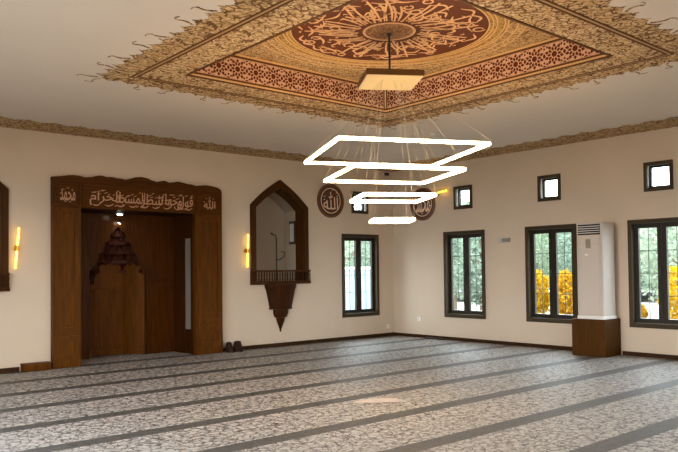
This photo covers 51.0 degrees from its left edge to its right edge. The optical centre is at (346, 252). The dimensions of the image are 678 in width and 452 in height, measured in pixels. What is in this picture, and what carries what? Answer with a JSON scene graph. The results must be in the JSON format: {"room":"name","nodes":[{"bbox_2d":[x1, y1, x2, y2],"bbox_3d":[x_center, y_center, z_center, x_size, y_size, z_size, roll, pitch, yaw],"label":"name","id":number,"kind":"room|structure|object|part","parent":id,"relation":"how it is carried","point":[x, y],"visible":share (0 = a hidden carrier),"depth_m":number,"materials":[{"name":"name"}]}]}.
{"room":"mosque","nodes":[
{"label":"mosque","id":0,"kind":"room"},
{"bbox_2d":[0,127,393,370],"bbox_3d":[-3.946,-0.026,13.941,13.890,4.200,0.250,1,-2,-41],"label":"wall","id":1,"kind":"structure","parent":0,"point":[28,158],"depth_m":15.02,"materials":[{"name":"paint"}]},
{"bbox_2d":[0,181,9,291],"bbox_3d":[-6.562,0.030,11.837,1.580,3.400,0.972,1,-2,-41],"label":"niche","id":2,"kind":"object","parent":1,"relation":"attached to","point":[4,191],"visible":1,"depth_m":12.08,"materials":[{"name":"brown wood"}]},
{"bbox_2d":[0,367,19,372],"bbox_3d":[-7.355,1.992,10.727,4.560,0.080,0.019,1,-2,-41],"label":"baseboard","id":3,"kind":"structure","parent":1,"relation":"attached to","point":[13,369],"depth_m":12.11,"materials":[{"name":"brown wood"}]},
{"bbox_2d":[13,227,19,268],"bbox_3d":[-5.675,-0.070,12.204,0.099,0.730,0.104,1,-2,-41],"label":"wall sconce","id":4,"kind":"object","parent":1,"relation":"attached to","point":[16,247],"visible":1,"depth_m":12.17,"materials":[{"name":"gold metal"}]},
{"bbox_2d":[0,116,407,171],"bbox_3d":[-3.694,-2.138,13.487,13.640,0.006,0.880,1,-2,-41],"label":"trim","id":5,"kind":"structure","parent":1,"relation":"attached to","point":[5,122],"depth_m":13.58,"materials":[{"name":"brown paint"}]},
{"bbox_2d":[244,234,248,267],"bbox_3d":[-2.145,-0.033,15.269,0.099,0.731,0.104,1,-2,-41],"label":"wall sconce","id":6,"kind":"object","parent":1,"relation":"attached to","point":[247,249],"visible":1,"depth_m":15.24,"materials":[{"name":"gold metal"}]},
{"bbox_2d":[250,180,310,331],"bbox_3d":[-1.666,0.083,16.088,1.580,3.400,0.972,1,-2,-41],"label":"niche","id":7,"kind":"object","parent":1,"relation":"attached to","point":[271,211],"visible":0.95,"depth_m":16.37,"materials":[{"name":"brown wood"}]},
{"bbox_2d":[270,233,284,280],"bbox_3d":[-1.615,0.114,16.233,0.404,1.122,0.260,1,-2,-41],"label":"microphone stand","id":8,"kind":"object","parent":7,"relation":"on","point":[270,233],"visible":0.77,"depth_m":16.23,"materials":[{"name":"black metal"}]},
{"bbox_3d":[-1.489,-0.475,15.891,1.570,2.300,0.050,1,-2,-41],"label":"arch frame","id":9,"kind":"part","parent":7,"relation":"part of","materials":[{"name":"brown wood"}]},
{"bbox_3d":[-1.428,0.413,15.810,1.570,0.040,0.035,1,-2,-41],"label":"handrail","id":10,"kind":"part","parent":7,"relation":"part of","materials":[{"name":"brown wood"}]},
{"bbox_3d":[-1.425,0.650,15.804,1.570,0.025,0.025,1,-2,-41],"label":"rail","id":11,"kind":"part","parent":7,"relation":"part of","materials":[{"name":"brown wood"}]},
{"bbox_2d":[289,221,295,243],"bbox_3d":[-1.279,-0.458,16.624,0.033,0.540,0.220,1,-2,-41],"label":"wall panel","id":12,"kind":"object","parent":7,"relation":"attached to","point":[291,223],"visible":1,"depth_m":16.59,"materials":[{"name":"black plastic"}]},
{"bbox_3d":[-1.290,-0.458,16.615,0.004,0.420,0.160,1,-2,-41],"label":"panel","id":13,"kind":"part","parent":12,"relation":"part of","materials":[{"name":"grey plastic"}]},
{"bbox_2d":[223,332,393,351],"bbox_3d":[-0.688,2.063,16.516,5.060,0.080,0.019,1,-2,-41],"label":"baseboard","id":14,"kind":"structure","parent":1,"relation":"attached to","point":[391,333],"depth_m":16.45,"materials":[{"name":"brown wood"}]},
{"bbox_2d":[317,184,343,217],"bbox_3d":[-0.381,-1.227,16.890,0.810,0.810,0.035,1,-2,-41],"label":"plaque","id":15,"kind":"object","parent":1,"relation":"attached to","point":[330,199],"visible":1,"depth_m":16.88,"materials":[{"name":"brown wood"}]},
{"bbox_2d":[351,191,368,213],"bbox_3d":[0.280,-1.223,17.562,0.540,0.540,0.170,1,-2,-41],"label":"window","id":16,"kind":"structure","parent":1,"relation":"in","point":[364,206],"depth_m":17.56,"materials":[{"name":"brown"}]},
{"bbox_3d":[0.247,-1.221,17.600,0.538,0.538,0.070,1,-2,-41],"label":"sash","id":17,"kind":"part","parent":16,"relation":"part of","materials":[{"name":"black"}]},
{"bbox_2d":[341,234,379,317],"bbox_3d":[0.285,0.568,17.542,1.210,2.020,0.230,1,-2,-41],"label":"window","id":18,"kind":"structure","parent":1,"relation":"in","point":[358,311],"depth_m":17.56,"materials":[{"name":"brown"}]},
{"bbox_3d":[0.074,0.561,17.379,0.528,1.860,0.060,1,-2,-41],"label":"sash","id":19,"kind":"part","parent":18,"relation":"part of","materials":[{"name":"black"}]},
{"bbox_3d":[0.476,0.565,17.728,0.528,1.860,0.060,1,-2,-41],"label":"sash","id":20,"kind":"part","parent":18,"relation":"part of","materials":[{"name":"black"}]},
{"bbox_2d":[0,335,677,451],"bbox_3d":[0.129,2.005,9.224,13.890,0.200,15.100,1,-2,-41],"label":"floor","id":21,"kind":"structure","parent":0,"point":[460,396],"depth_m":9.00,"materials":[{"name":"carpet"}]},
{"bbox_2d":[20,361,51,371],"bbox_3d":[-5.386,1.982,12.312,0.470,0.135,0.209,1,-2,-41],"label":"step","id":22,"kind":"structure","parent":21,"relation":"on","point":[44,365],"depth_m":12.23,"materials":[{"name":"brown wood"}]},
{"bbox_2d":[50,175,222,368],"bbox_3d":[-4.355,0.326,14.194,3.440,3.520,1.472,1,-2,-41],"label":"mihrab","id":23,"kind":"object","parent":21,"relation":"on","point":[150,282],"visible":1,"depth_m":14.46,"materials":[{"name":"brown wood"}]},
{"bbox_3d":[-4.987,0.344,12.684,0.445,2.180,0.022,1,-2,-41],"label":"panel frame","id":24,"kind":"part","parent":23,"relation":"part of","materials":[{"name":"brown wood"}]},
{"bbox_3d":[-4.971,1.693,12.649,0.445,0.400,0.022,1,-2,-41],"label":"panel frame","id":25,"kind":"part","parent":23,"relation":"part of","materials":[{"name":"brown wood"}]},
{"bbox_3d":[-5.000,-1.045,12.724,0.475,0.450,0.020,1,-2,-41],"label":"panel frame","id":26,"kind":"part","parent":23,"relation":"part of","materials":[{"name":"brown wood"}]},
{"bbox_3d":[-4.896,1.365,14.500,0.580,1.230,0.025,1,-2,-41],"label":"niche panel","id":27,"kind":"part","parent":23,"relation":"part of","materials":[{"name":"brown wood"}]},
{"bbox_3d":[-4.601,-0.101,14.286,1.172,0.931,0.014,1,-2,-41],"label":"hood moulding","id":28,"kind":"part","parent":23,"relation":"part of","materials":[{"name":"brown wood"}]},
{"bbox_3d":[-4.554,0.661,14.328,2.311,2.860,0.030,1,-2,-41],"label":"panel","id":29,"kind":"part","parent":23,"relation":"part of","materials":[{"name":"brown wood"}]},
{"bbox_3d":[-3.941,-1.034,13.643,2.270,0.450,0.020,1,-2,-41],"label":"panel frame","id":30,"kind":"part","parent":23,"relation":"part of","materials":[{"name":"brown wood"}]},
{"bbox_3d":[-3.900,-1.365,13.722,3.233,0.123,0.012,1,-2,-41],"label":"crest moulding","id":31,"kind":"part","parent":23,"relation":"part of","materials":[{"name":"brown wood"}]},
{"bbox_3d":[-3.906,0.580,14.866,0.623,0.035,0.012,1,-2,-41],"label":"panel rail","id":32,"kind":"part","parent":23,"relation":"part of","materials":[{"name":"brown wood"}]},
{"bbox_3d":[-3.548,0.666,14.970,0.049,2.860,1.320,1,-2,-41],"label":"panel","id":33,"kind":"part","parent":23,"relation":"part of","materials":[{"name":"brown wood"}]},
{"bbox_3d":[-2.837,-1.022,14.602,0.595,0.450,0.020,1,-2,-41],"label":"panel frame","id":34,"kind":"part","parent":23,"relation":"part of","materials":[{"name":"brown wood"}]},
{"bbox_3d":[-2.800,1.717,14.534,0.565,0.400,0.022,1,-2,-41],"label":"panel frame","id":35,"kind":"part","parent":23,"relation":"part of","materials":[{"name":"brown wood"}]},
{"bbox_3d":[-2.816,0.367,14.569,0.565,2.180,0.022,1,-2,-41],"label":"panel frame","id":36,"kind":"part","parent":23,"relation":"part of","materials":[{"name":"brown wood"}]},
{"bbox_2d":[225,342,233,352],"bbox_3d":[-2.442,1.974,14.771,0.158,0.210,0.274,1,-2,-41],"label":"boot","id":37,"kind":"object","parent":21,"relation":"on","point":[228,348],"visible":1,"depth_m":14.71,"materials":[{"name":"brown leather"}]},
{"bbox_2d":[233,341,243,351],"bbox_3d":[-2.278,1.970,14.887,0.210,0.220,0.274,1,-2,-41],"label":"boot","id":38,"kind":"object","parent":21,"relation":"on","point":[237,346],"visible":0.89,"depth_m":14.82,"materials":[{"name":"brown leather"}]},
{"bbox_2d":[425,337,444,339],"bbox_3d":[2.122,2.066,17.029,0.095,0.035,0.570,1,-2,-41],"label":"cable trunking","id":39,"kind":"object","parent":21,"relation":"on","point":[425,337],"visible":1,"depth_m":16.98,"materials":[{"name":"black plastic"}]},
{"bbox_2d":[572,318,620,357],"bbox_3d":[4.783,1.613,13.606,0.578,0.700,0.690,1,-2,-41],"label":"plinth","id":40,"kind":"object","parent":21,"relation":"on","point":[590,337],"visible":0.86,"depth_m":13.38,"materials":[{"name":"brown wood"}]},
{"bbox_2d":[577,222,616,319],"bbox_3d":[4.758,0.346,13.551,0.492,1.829,0.550,1,-2,-41],"label":"air conditioner","id":41,"kind":"object","parent":40,"relation":"on","point":[595,240],"visible":1,"depth_m":13.37,"materials":[{"name":"beige plastic"}]},
{"bbox_2d":[578,224,599,234],"bbox_3d":[4.575,-0.429,13.427,0.002,0.200,0.460,1,-2,-41],"label":"vent","id":42,"kind":"object","parent":41,"relation":"attached to","point":[583,229],"depth_m":13.41,"materials":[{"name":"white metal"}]},
{"bbox_3d":[4.582,0.520,13.398,0.014,1.280,0.440,1,-2,-41],"label":"panel","id":43,"kind":"part","parent":41,"relation":"part of","materials":[{"name":"beige plastic"}]},
{"bbox_2d":[0,0,677,163],"bbox_3d":[0.472,-2.564,8.694,14.140,0.500,14.100,1,-2,-41],"label":"ceiling","id":44,"kind":"structure","parent":0,"point":[45,44],"depth_m":10.63,"materials":[{"name":"paint"}]},
{"bbox_2d":[190,54,385,111],"bbox_3d":[-0.693,-2.461,10.218,3.498,0.398,0.024,1,-2,-41],"label":"frieze","id":45,"kind":"object","parent":44,"relation":"attached to","point":[239,69],"visible":0.9,"depth_m":10.15,"materials":[{"name":"brown paint"}]},
{"bbox_3d":[-0.694,-2.293,10.216,3.498,0.027,0.016,1,-2,-41],"label":"moulding","id":46,"kind":"part","parent":45,"relation":"part of","materials":[{"name":"brown wood"}]},
{"bbox_3d":[-0.698,-2.620,10.226,3.498,0.027,0.014,1,-2,-41],"label":"moulding","id":47,"kind":"part","parent":45,"relation":"part of","materials":[{"name":"brown wood"}]},
{"bbox_2d":[77,0,677,129],"bbox_3d":[0.556,-2.307,8.777,5.688,0.012,6.018,1,-2,-41],"label":"ceiling border","id":48,"kind":"object","parent":44,"relation":"attached to","point":[628,43],"depth_m":8.19,"materials":[{"name":"brown"}]},
{"bbox_3d":[0.556,-2.307,8.777,3.570,0.012,3.900,1,-2,-41],"label":"lip moulding","id":49,"kind":"part","parent":48,"relation":"part of","materials":[{"name":"brown"}]},
{"bbox_2d":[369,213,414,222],"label":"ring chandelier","id":50,"kind":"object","parent":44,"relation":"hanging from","point":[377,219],"depth_m":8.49,"materials":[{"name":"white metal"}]},
{"bbox_2d":[274,0,509,65],"bbox_3d":[0.521,-2.708,8.715,2.880,0.012,2.880,1,-2,-41],"label":"ceiling medallion","id":51,"kind":"object","parent":44,"relation":"attached to","point":[423,31],"visible":0.91,"depth_m":8.75,"materials":[{"name":"brown paint"}]},
{"bbox_2d":[358,33,423,130],"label":"ring chandelier","id":52,"kind":"object","parent":51,"relation":"hanging from","point":[373,79],"depth_m":8.64,"materials":[{"name":"brown metal"}]},
{"bbox_3d":[0.530,-2.433,8.779,0.027,0.530,0.027,1,-2,-41],"label":"rod","id":53,"kind":"part","parent":52,"relation":"part of","materials":[{"name":"black metal"}]},
{"bbox_2d":[238,20,554,80],"bbox_3d":[0.551,-2.709,8.787,3.498,0.006,3.828,1,-2,-41],"label":"panel","id":54,"kind":"object","parent":44,"relation":"attached to","point":[517,35],"visible":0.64,"depth_m":9.72,"materials":[{"name":"beige paint"}]},
{"bbox_2d":[304,127,490,208],"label":"ring chandelier","id":55,"kind":"object","parent":44,"relation":"hanging from","point":[483,144],"depth_m":8.36,"materials":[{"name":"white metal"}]},
{"bbox_2d":[385,37,605,111],"bbox_3d":[1.865,-2.498,9.921,0.024,0.398,3.828,1,-2,-41],"label":"frieze","id":56,"kind":"object","parent":44,"relation":"attached to","point":[553,53],"visible":0.91,"depth_m":9.73,"materials":[{"name":"brown painted plaster"}]},
{"bbox_3d":[1.867,-2.657,9.929,0.014,0.027,3.828,1,-2,-41],"label":"moulding","id":57,"kind":"part","parent":56,"relation":"part of","materials":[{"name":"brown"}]},
{"bbox_2d":[392,126,677,354],"bbox_3d":[5.744,-0.159,13.186,0.250,4.200,13.600,1,-2,-41],"label":"wall","id":58,"kind":"structure","parent":0,"point":[602,179],"depth_m":15.34,"materials":[{"name":"paint"}]},
{"bbox_2d":[410,188,434,220],"bbox_3d":[1.865,-1.184,17.447,0.035,0.810,0.810,1,-2,-41],"label":"plaque","id":59,"kind":"object","parent":58,"relation":"attached to","point":[423,210],"visible":0.87,"depth_m":17.42,"materials":[{"name":"brown wood"}]},
{"bbox_2d":[453,185,472,209],"bbox_3d":[2.749,-1.278,16.542,0.170,0.540,0.540,1,-2,-41],"label":"window","id":60,"kind":"structure","parent":58,"relation":"in","point":[457,190],"depth_m":16.61,"materials":[{"name":"brown"}]},
{"bbox_3d":[2.787,-1.278,16.575,0.070,0.538,0.538,1,-2,-41],"label":"sash","id":61,"kind":"part","parent":60,"relation":"part of","materials":[{"name":"black"}]},
{"bbox_2d":[443,229,485,318],"bbox_3d":[2.793,0.512,16.515,0.230,2.020,1.210,1,-2,-41],"label":"window","id":62,"kind":"structure","parent":58,"relation":"in","point":[448,237],"depth_m":16.53,"materials":[{"name":"brown metal"}]},
{"bbox_3d":[2.630,0.514,16.726,0.060,1.860,0.528,1,-2,-41],"label":"sash","id":63,"kind":"part","parent":62,"relation":"part of","materials":[{"name":"black"}]},
{"bbox_3d":[2.978,0.499,16.325,0.060,1.860,0.528,1,-2,-41],"label":"sash","id":64,"kind":"part","parent":62,"relation":"part of","materials":[{"name":"black"}]},
{"bbox_2d":[394,332,571,350],"bbox_3d":[2.998,2.009,16.116,0.019,0.080,5.420,1,-2,-41],"label":"baseboard","id":65,"kind":"structure","parent":58,"relation":"attached to","point":[395,333],"depth_m":15.82,"materials":[{"name":"brown wood"}]},
{"bbox_2d":[498,238,509,242],"bbox_3d":[3.448,-0.266,15.582,0.074,0.100,0.300,1,-2,-41],"label":"emergency light","id":66,"kind":"object","parent":58,"relation":"attached to","point":[500,240],"visible":1,"depth_m":15.54,"materials":[{"name":"grey plastic"}]},
{"bbox_2d":[404,117,677,164],"bbox_3d":[5.517,-2.269,12.588,0.910,0.006,12.880,1,-2,-41],"label":"trim","id":67,"kind":"structure","parent":58,"relation":"attached to","point":[669,122],"depth_m":14.03,"materials":[{"name":"brown paint"}]},
{"bbox_2d":[537,173,560,201],"bbox_3d":[4.257,-1.341,14.806,0.170,0.540,0.540,1,-2,-41],"label":"window","id":68,"kind":"structure","parent":58,"relation":"in","point":[541,180],"depth_m":14.85,"materials":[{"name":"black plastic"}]},
{"bbox_3d":[4.295,-1.340,14.839,0.070,0.538,0.538,1,-2,-41],"label":"sash","id":69,"kind":"part","parent":68,"relation":"part of","materials":[{"name":"black"}]},
{"bbox_2d":[525,224,577,323],"bbox_3d":[4.301,0.449,14.780,0.230,2.020,1.210,1,-2,-41],"label":"window","id":70,"kind":"structure","parent":58,"relation":"in","point":[532,315],"depth_m":14.79,"materials":[{"name":"black plastic"}]},
{"bbox_3d":[4.138,0.451,14.990,0.060,1.860,0.528,1,-2,-41],"label":"sash","id":71,"kind":"part","parent":70,"relation":"part of","materials":[{"name":"black"}]},
{"bbox_3d":[4.486,0.437,14.589,0.060,1.860,0.528,1,-2,-41],"label":"sash","id":72,"kind":"part","parent":70,"relation":"part of","materials":[{"name":"black"}]},
{"bbox_2d":[622,351,677,359],"bbox_3d":[7.688,1.815,10.716,0.019,0.080,7.430,1,-2,-41],"label":"baseboard","id":73,"kind":"structure","parent":58,"relation":"attached to","point":[628,353],"depth_m":13.10,"materials":[{"name":"brown wood"}]},
{"bbox_2d":[627,217,677,329],"bbox_3d":[5.809,0.386,13.044,0.230,2.020,1.210,1,-2,-41],"label":"window","id":74,"kind":"structure","parent":58,"relation":"in","point":[636,320],"depth_m":13.16,"materials":[{"name":"black plastic"}]},
{"bbox_3d":[5.645,0.389,13.255,0.060,1.860,0.528,1,-2,-41],"label":"sash","id":75,"kind":"part","parent":74,"relation":"part of","materials":[{"name":"black"}]},
{"bbox_3d":[5.994,0.374,12.853,0.060,1.860,0.528,1,-2,-41],"label":"sash","id":76,"kind":"part","parent":74,"relation":"part of","materials":[{"name":"black"}]},
{"bbox_2d":[643,159,673,191],"bbox_3d":[5.765,-1.403,13.071,0.170,0.540,0.540,1,-2,-41],"label":"window","id":77,"kind":"structure","parent":58,"relation":"in","point":[648,167],"depth_m":13.10,"materials":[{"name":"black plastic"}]},
{"bbox_3d":[5.803,-1.403,13.104,0.070,0.538,0.538,1,-2,-41],"label":"sash","id":78,"kind":"part","parent":77,"relation":"part of","materials":[{"name":"black"}]},
{"label":"outside","id":79,"kind":"structure","parent":0,"visible":0},
{"bbox_2d":[345,227,676,289],"bbox_3d":[9.038,-0.397,44.458,101.549,5.554,37.215,-1,-2,12],"label":"hill","id":80,"kind":"structure","parent":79,"point":[537,267],"depth_m":44.46,"materials":[{"name":"grass"},{"name":"foliage"}]},
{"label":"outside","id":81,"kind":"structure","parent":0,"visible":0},
{"bbox_2d":[457,290,677,318],"bbox_3d":[1.221,2.549,18.171,120.000,0.150,120.000,1,-2,-41],"label":"ground","id":82,"kind":"structure","parent":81,"point":[654,307],"depth_m":38.36,"materials":[{"name":"snow"}]},
{"bbox_2d":[345,241,353,266],"bbox_3d":[-1.390,-0.566,31.734,3.688,6.844,3.689,1,-2,-41],"label":"leafy tree","id":83,"kind":"object","parent":82,"relation":"on","point":[346,242],"visible":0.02,"depth_m":31.44,"materials":[{"name":"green plant"}]},
{"bbox_2d":[345,196,369,266],"bbox_3d":[-0.387,-0.355,37.693,4.953,6.706,4.512,-1,-2,13],"label":"leafy tree","id":84,"kind":"object","parent":82,"relation":"on","point":[358,204],"visible":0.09,"depth_m":37.27,"materials":[{"name":"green plant"}]},
{"bbox_2d":[345,267,370,309],"bbox_3d":[-0.715,1.652,27.122,4.100,2.150,2.100,1,-2,-41],"label":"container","id":85,"kind":"object","parent":82,"relation":"on","point":[365,284],"visible":0.16,"depth_m":26.67,"materials":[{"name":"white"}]},
{"bbox_2d":[453,201,479,309],"bbox_3d":[5.240,0.135,34.944,3.791,5.455,3.868,-1,-1,6],"label":"leafy tree","id":86,"kind":"object","parent":82,"relation":"on","point":[455,293],"visible":0.02,"depth_m":34.73,"materials":[{"name":"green plant"}]},
{"bbox_2d":[453,198,481,310],"bbox_3d":[5.486,0.181,28.866,3.246,5.042,3.212,-1,-1,7],"label":"leafy tree","id":87,"kind":"object","parent":82,"relation":"on","point":[457,250],"visible":0.24,"depth_m":28.41,"materials":[{"name":"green plant"}]},
{"bbox_2d":[536,269,549,313],"bbox_3d":[6.800,1.591,25.153,0.930,1.998,1.023,0,-2,-14],"label":"shrub","id":88,"kind":"object","parent":82,"relation":"on","point":[543,288],"visible":0.5,"depth_m":24.96,"materials":[{"name":"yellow plant"}]},
{"bbox_2d":[536,233,565,275],"bbox_3d":[11.949,0.237,45.427,5.358,5.634,5.206,-1,-1,4],"label":"leafy tree","id":89,"kind":"object","parent":82,"relation":"on","point":[557,233],"visible":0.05,"depth_m":43.55,"materials":[{"name":"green plant"}]},
{"bbox_2d":[536,233,570,294],"bbox_3d":[11.355,-0.220,35.283,4.408,6.038,4.301,1,-2,-41],"label":"leafy tree","id":90,"kind":"object","parent":82,"relation":"on","point":[545,262],"visible":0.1,"depth_m":35.58,"materials":[{"name":"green plant"}]},
{"bbox_2d":[545,232,571,279],"bbox_3d":[10.352,0.007,30.068,3.751,5.337,3.708,1,-2,-41],"label":"leafy tree","id":91,"kind":"object","parent":82,"relation":"on","point":[568,248],"visible":0.09,"depth_m":30.00,"materials":[{"name":"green plant"}]},
{"bbox_2d":[558,268,572,314],"bbox_3d":[7.508,1.526,24.317,1.041,2.069,0.941,1,-2,-41],"label":"shrub","id":92,"kind":"object","parent":82,"relation":"on","point":[561,278],"visible":0.52,"depth_m":24.14,"materials":[{"name":"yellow plant"}]},
{"bbox_2d":[641,304,648,317],"bbox_3d":[9.172,2.029,22.312,0.658,0.920,0.645,1,-2,-41],"label":"shrub","id":93,"kind":"object","parent":82,"relation":"on","point":[644,312],"visible":0.23,"depth_m":22.11,"materials":[{"name":"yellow plant"}]},
{"bbox_2d":[640,228,676,302],"bbox_3d":[17.626,0.152,40.420,5.102,5.412,5.624,1,-2,-41],"label":"leafy tree","id":94,"kind":"object","parent":82,"relation":"on","point":[647,228],"visible":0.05,"depth_m":40.21,"materials":[{"name":"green plant"}]},
{"bbox_2d":[640,226,677,303],"bbox_3d":[12.695,0.010,26.455,3.637,5.092,3.525,1,-2,-41],"label":"leafy tree","id":95,"kind":"object","parent":82,"relation":"on","point":[652,241],"visible":0.38,"depth_m":26.37,"materials":[{"name":"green plant"}]},
{"bbox_2d":[640,227,677,291],"bbox_3d":[15.460,-0.280,31.806,4.397,5.881,4.437,1,-2,-41],"label":"leafy tree","id":96,"kind":"object","parent":82,"relation":"on","point":[641,237],"visible":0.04,"depth_m":32.29,"materials":[{"name":"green plant"}]},
{"bbox_2d":[656,266,677,318],"bbox_3d":[10.197,1.362,21.551,1.376,2.194,1.301,1,-2,-41],"label":"shrub","id":97,"kind":"object","parent":82,"relation":"on","point":[673,287],"visible":0.58,"depth_m":21.38,"materials":[{"name":"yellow plant"}]}
]}

